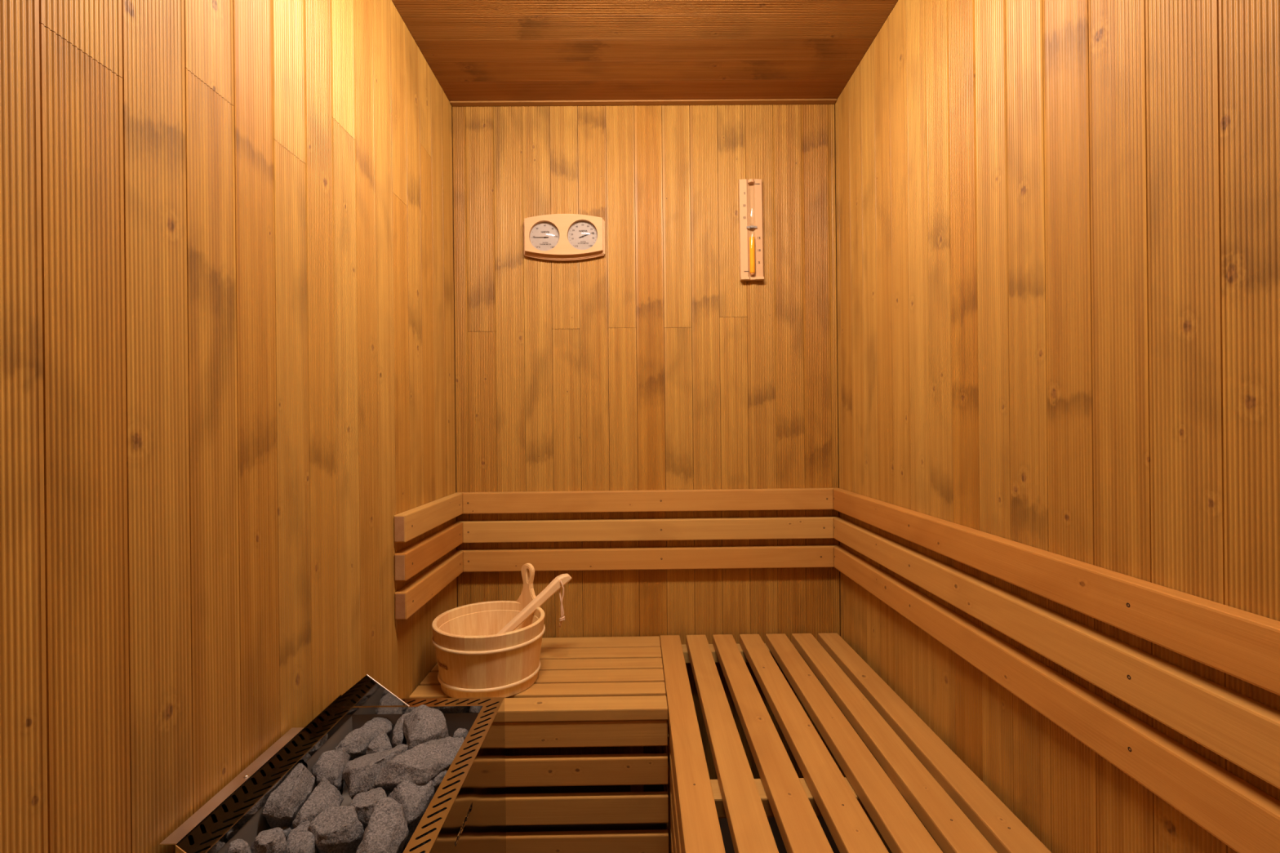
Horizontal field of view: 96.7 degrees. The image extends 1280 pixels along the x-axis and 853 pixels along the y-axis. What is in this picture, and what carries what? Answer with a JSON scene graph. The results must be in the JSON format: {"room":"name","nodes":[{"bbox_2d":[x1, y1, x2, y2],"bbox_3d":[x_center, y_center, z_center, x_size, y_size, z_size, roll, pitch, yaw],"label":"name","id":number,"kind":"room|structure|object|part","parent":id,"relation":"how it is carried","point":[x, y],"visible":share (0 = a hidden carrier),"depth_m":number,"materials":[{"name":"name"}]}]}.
{"room":"spa","nodes":[
{"label":"spa","id":0,"kind":"room"},
{"bbox_2d":[0,0,457,852],"bbox_3d":[-0.599,0.008,0.668,0.093,2.165,2.145,-1,0,0],"label":"wall","id":1,"kind":"structure","parent":0,"point":[227,342],"depth_m":0.71,"materials":[{"name":"brown wood"}]},
{"bbox_2d":[393,492,462,620],"bbox_3d":[-0.541,0.318,1.502,0.027,0.236,0.447,-1,0,0],"label":"backrest","id":2,"kind":"object","parent":1,"relation":"attached to","point":[410,524],"visible":1,"depth_m":1.41,"materials":[{"name":"brown wood"}]},
{"bbox_3d":[-0.542,0.231,1.502,0.027,0.062,0.447,-1,0,0],"label":"rail","id":3,"kind":"part","parent":2,"relation":"part of","materials":[{"name":"brown wood"}]},
{"bbox_3d":[-0.541,0.318,1.502,0.027,0.062,0.447,-1,0,0],"label":"rail","id":4,"kind":"part","parent":2,"relation":"part of","materials":[{"name":"brown wood"}]},
{"bbox_3d":[-0.540,0.405,1.502,0.027,0.062,0.447,-1,0,0],"label":"rail","id":5,"kind":"part","parent":2,"relation":"part of","materials":[{"name":"brown wood"}]},
{"bbox_2d":[391,0,897,101],"bbox_3d":[0.020,-1.028,0.673,1.192,0.093,2.145,-1,0,0],"label":"ceiling","id":6,"kind":"structure","parent":0,"point":[475,50],"depth_m":1.47,"materials":[{"name":"brown wood"}]},
{"bbox_2d":[451,103,840,779],"bbox_3d":[0.022,0.001,1.779,1.366,2.165,0.093,-1,0,0],"label":"wall","id":7,"kind":"structure","parent":0,"point":[646,363],"depth_m":1.73,"materials":[{"name":"brown wood"}]},
{"bbox_2d":[523,213,604,261],"bbox_3d":[-0.229,-0.570,1.715,0.245,0.134,0.030,-1,0,0],"label":"gauge","id":8,"kind":"object","parent":7,"relation":"attached to","point":[552,237],"visible":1,"depth_m":1.71,"materials":[{"name":"brown wood"}]},
{"bbox_2d":[449,98,836,106],"bbox_3d":[0.012,-0.985,1.720,1.164,0.016,0.022,-1,0,0],"label":"trim","id":9,"kind":"structure","parent":7,"relation":"attached to","point":[724,101],"depth_m":1.72,"materials":[{"name":"brown wood"}]},
{"bbox_2d":[457,488,837,572],"bbox_3d":[0.026,0.311,1.718,1.162,0.236,0.027,-1,0,0],"label":"backrest","id":10,"kind":"object","parent":7,"relation":"attached to","point":[788,499],"visible":0.88,"depth_m":1.71,"materials":[{"name":"brown wood"}]},
{"bbox_3d":[0.025,0.225,1.718,1.162,0.062,0.027,-1,0,0],"label":"rail","id":11,"kind":"part","parent":10,"relation":"part of","materials":[{"name":"brown wood"}]},
{"bbox_3d":[0.026,0.311,1.718,1.162,0.062,0.027,-1,0,0],"label":"rail","id":12,"kind":"part","parent":10,"relation":"part of","materials":[{"name":"brown wood"}]},
{"bbox_3d":[0.027,0.399,1.718,1.162,0.062,0.027,-1,0,0],"label":"rail","id":13,"kind":"part","parent":10,"relation":"part of","materials":[{"name":"brown wood"}]},
{"bbox_2d":[737,178,764,280],"bbox_3d":[0.337,-0.596,1.720,0.070,0.304,0.029,-1,0,0],"label":"timer","id":14,"kind":"object","parent":7,"relation":"attached to","point":[750,191],"visible":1,"depth_m":1.72,"materials":[{"name":"brown wood"}]},
{"bbox_2d":[505,784,839,852],"bbox_3d":[0.043,1.113,0.676,1.366,0.060,2.312,-1,0,0],"label":"floor","id":15,"kind":"structure","parent":0,"point":[727,842],"depth_m":1.54,"materials":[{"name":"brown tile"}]},
{"bbox_2d":[160,674,506,852],"bbox_3d":[-0.389,0.760,0.816,0.300,0.655,0.413,-1,0,0],"label":"heater","id":16,"kind":"object","parent":15,"relation":"on","point":[466,813],"visible":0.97,"depth_m":0.84,"materials":[{"name":"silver metal"}]},
{"bbox_2d":[225,839,251,852],"bbox_3d":[-0.479,0.532,0.678,0.035,0.078,0.035,-1,0,0],"label":"stone","id":17,"kind":"object","parent":16,"relation":"on","point":[237,846],"visible":1,"depth_m":0.67,"materials":[{"name":"grey stone"}]},
{"bbox_3d":[-0.522,0.480,0.818,0.001,0.020,0.358,-1,0,0],"label":"guard plate","id":18,"kind":"part","parent":16,"relation":"part of","materials":[{"name":"grey metal"}]},
{"bbox_2d":[250,827,287,852],"bbox_3d":[-0.450,0.531,0.690,0.061,0.079,0.034,-1,0,44],"label":"stone","id":19,"kind":"object","parent":16,"relation":"on","point":[273,840],"visible":1,"depth_m":0.68,"materials":[{"name":"grey stone"}]},
{"bbox_3d":[-0.519,0.741,0.815,0.002,0.497,0.413,-1,0,0],"label":"panel","id":20,"kind":"part","parent":16,"relation":"part of","materials":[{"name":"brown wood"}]},
{"bbox_2d":[281,826,291,840],"bbox_3d":[-0.465,0.551,0.748,0.018,0.047,0.015,-1,0,32],"label":"stone","id":21,"kind":"object","parent":16,"relation":"on","point":[286,829],"visible":0.22,"depth_m":0.74,"materials":[{"name":"grey stone"}]},
{"bbox_2d":[262,759,315,830],"bbox_3d":[-0.477,0.530,0.796,0.040,0.088,0.113,-1,0,0],"label":"stone","id":22,"kind":"object","parent":16,"relation":"on","point":[282,805],"visible":0.73,"depth_m":0.76,"materials":[{"name":"grey stone"}]},
{"bbox_2d":[284,821,318,852],"bbox_3d":[-0.415,0.539,0.697,0.037,0.075,0.069,-1,0,-25],"label":"stone","id":23,"kind":"object","parent":16,"relation":"on","point":[300,839],"visible":0.98,"depth_m":0.69,"materials":[{"name":"grey stone"}]},
{"bbox_2d":[292,776,343,828],"bbox_3d":[-0.428,0.533,0.768,0.045,0.079,0.086,-1,0,0],"label":"stone","id":24,"kind":"object","parent":16,"relation":"on","point":[325,794],"visible":0.55,"depth_m":0.76,"materials":[{"name":"grey stone"}]},
{"bbox_2d":[311,747,350,795],"bbox_3d":[-0.465,0.536,0.849,0.050,0.079,0.092,-1,0,-19],"label":"stone","id":25,"kind":"object","parent":16,"relation":"on","point":[331,765],"visible":0.62,"depth_m":0.84,"materials":[{"name":"grey stone"}]},
{"bbox_2d":[328,803,338,807],"bbox_3d":[-0.405,0.533,0.746,0.026,0.061,0.039,-1,0,0],"label":"stone","id":26,"kind":"object","parent":16,"relation":"in","point":[335,804],"visible":0.08,"depth_m":0.76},
{"bbox_2d":[307,805,364,852],"bbox_3d":[-0.381,0.527,0.714,0.066,0.082,0.051,-1,0,32],"label":"stone","id":27,"kind":"object","parent":16,"relation":"on","point":[335,829],"visible":0.97,"depth_m":0.70,"materials":[{"name":"grey stone"}]},
{"bbox_2d":[335,717,392,760],"bbox_3d":[-0.457,0.535,0.945,0.047,0.064,0.102,-1,0,23],"label":"stone","id":28,"kind":"object","parent":16,"relation":"on","point":[355,744],"visible":0.62,"depth_m":0.93,"materials":[{"name":"grey stone"}]},
{"bbox_2d":[350,787,386,831],"bbox_3d":[-0.363,0.531,0.765,0.049,0.079,0.076,-1,0,-43],"label":"stone","id":29,"kind":"object","parent":16,"relation":"on","point":[363,803],"visible":0.33,"depth_m":0.75,"materials":[{"name":"grey stone"}]},
{"bbox_2d":[342,743,408,799],"bbox_3d":[-0.389,0.530,0.853,0.101,0.090,0.094,-1,0,-38],"label":"stone","id":30,"kind":"object","parent":16,"relation":"on","point":[359,775],"visible":0.58,"depth_m":0.82,"materials":[{"name":"grey stone"}]},
{"bbox_2d":[365,730,391,754],"bbox_3d":[-0.415,0.535,0.922,0.040,0.067,0.070,-1,0,0],"label":"stone","id":31,"kind":"object","parent":16,"relation":"on","point":[381,742],"visible":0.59,"depth_m":0.91,"materials":[{"name":"grey stone"}]},
{"bbox_2d":[355,797,408,852],"bbox_3d":[-0.311,0.519,0.688,0.054,0.101,0.090,-1,0,0],"label":"stone","id":32,"kind":"object","parent":16,"relation":"on","point":[387,831],"visible":1,"depth_m":0.69,"materials":[{"name":"grey stone"}]},
{"bbox_2d":[391,712,409,747],"bbox_3d":[-0.401,0.535,0.951,0.031,0.079,0.081,-1,0,-6],"label":"stone","id":33,"kind":"object","parent":16,"relation":"on","point":[398,738],"visible":0.43,"depth_m":0.93,"materials":[{"name":"grey stone"}]},
{"bbox_2d":[387,779,435,845],"bbox_3d":[-0.321,0.536,0.780,0.063,0.079,0.080,-1,0,0],"label":"stone","id":34,"kind":"object","parent":16,"relation":"on","point":[415,799],"visible":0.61,"depth_m":0.77,"materials":[{"name":"grey stone"}]},
{"bbox_2d":[373,736,464,791],"bbox_3d":[-0.312,0.511,0.837,0.143,0.066,0.074,-1,0,-43],"label":"stone","id":35,"kind":"object","parent":16,"relation":"in","point":[420,764],"visible":0.7,"depth_m":0.82,"materials":[{"name":"grey stone"}]},
{"bbox_2d":[402,704,448,749],"bbox_3d":[-0.354,0.521,0.938,0.066,0.104,0.118,-1,0,-30],"label":"stone","id":36,"kind":"object","parent":16,"relation":"on","point":[424,724],"visible":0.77,"depth_m":0.91,"materials":[{"name":"grey stone"}]},
{"bbox_2d":[432,769,448,794],"bbox_3d":[-0.289,0.536,0.839,0.026,0.072,0.064,-1,0,21],"label":"stone","id":37,"kind":"object","parent":16,"relation":"on","point":[438,779],"visible":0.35,"depth_m":0.81,"materials":[{"name":"grey stone"}]},
{"bbox_3d":[-0.381,0.740,1.022,0.277,0.497,0.002,-1,0,0],"label":"panel","id":38,"kind":"part","parent":16,"relation":"part of","materials":[{"name":"silver metal"}]},
{"bbox_2d":[453,728,468,739],"bbox_3d":[-0.299,0.533,0.945,0.024,0.063,0.038,-1,0,0],"label":"stone","id":39,"kind":"object","parent":16,"relation":"on","point":[460,732],"visible":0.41,"depth_m":0.94,"materials":[{"name":"grey stone"}]},
{"bbox_3d":[-0.240,0.738,0.818,0.002,0.497,0.413,-1,0,0],"label":"panel","id":40,"kind":"part","parent":16,"relation":"part of","materials":[{"name":"brown wood"}]},
{"bbox_2d":[408,636,668,852],"bbox_3d":[-0.242,0.862,1.497,0.611,0.450,0.445,-1,0,0],"label":"bench","id":41,"kind":"object","parent":15,"relation":"on","point":[606,691],"visible":0.56,"depth_m":1.28,"materials":[{"name":"brown wood"}]},
{"bbox_2d":[431,563,545,697],"bbox_3d":[-0.379,0.505,1.437,0.276,0.265,0.276,-1,0,0],"label":"bucket","id":42,"kind":"object","parent":41,"relation":"on","point":[473,660],"visible":0.98,"depth_m":1.34,"materials":[{"name":"brown wood"}]},
{"bbox_3d":[-0.303,0.444,1.544,0.086,0.145,0.014,-1,0,36],"label":"handle","id":43,"kind":"part","parent":42,"relation":"part of","materials":[{"name":"brown wood"}]},
{"bbox_2d":[497,573,572,634],"bbox_3d":[-0.330,0.512,1.495,0.312,0.217,0.065,-1,0,-20],"label":"ladle","id":44,"kind":"object","parent":42,"relation":"in","point":[562,580],"visible":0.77,"depth_m":1.52,"materials":[{"name":"brown wood"}]},
{"bbox_3d":[-0.213,0.468,1.540,0.011,0.095,0.024,-1,0,-18],"label":"cord","id":45,"kind":"part","parent":44,"relation":"part of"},
{"bbox_3d":[-0.212,0.466,1.534,0.010,0.103,0.018,-1,0,-28],"label":"cord","id":46,"kind":"part","parent":44,"relation":"part of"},
{"bbox_3d":[-0.011,0.892,1.690,0.040,0.385,0.028,-1,0,0],"label":"post","id":47,"kind":"part","parent":41,"relation":"part of","materials":[{"name":"brown wood"}]},
{"bbox_2d":[659,633,1051,852],"bbox_3d":[0.344,0.854,0.669,0.546,0.452,2.128,-1,0,0],"label":"bench","id":48,"kind":"object","parent":15,"relation":"on","point":[926,780],"visible":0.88,"depth_m":1.07,"materials":[{"name":"brown wood"}]},
{"bbox_3d":[0.550,0.888,1.556,0.028,0.380,0.040,-1,0,0],"label":"post","id":49,"kind":"part","parent":48,"relation":"part of","materials":[{"name":"brown wood"}]},
{"bbox_2d":[835,0,1279,852],"bbox_3d":[0.660,-0.006,0.678,0.093,2.165,2.145,-1,0,0],"label":"wall","id":50,"kind":"structure","parent":0,"point":[1058,221],"depth_m":0.82,"materials":[{"name":"brown wood"}]},
{"bbox_2d":[833,488,1279,852],"bbox_3d":[0.603,0.305,0.671,0.027,0.236,2.127,-1,0,0],"label":"backrest","id":51,"kind":"object","parent":50,"relation":"attached to","point":[1243,731],"visible":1,"depth_m":0.71,"materials":[{"name":"brown wood"}]},
{"bbox_3d":[0.602,0.218,0.671,0.027,0.062,2.127,-1,0,0],"label":"rail","id":52,"kind":"part","parent":51,"relation":"part of","materials":[{"name":"brown wood"}]}
]}

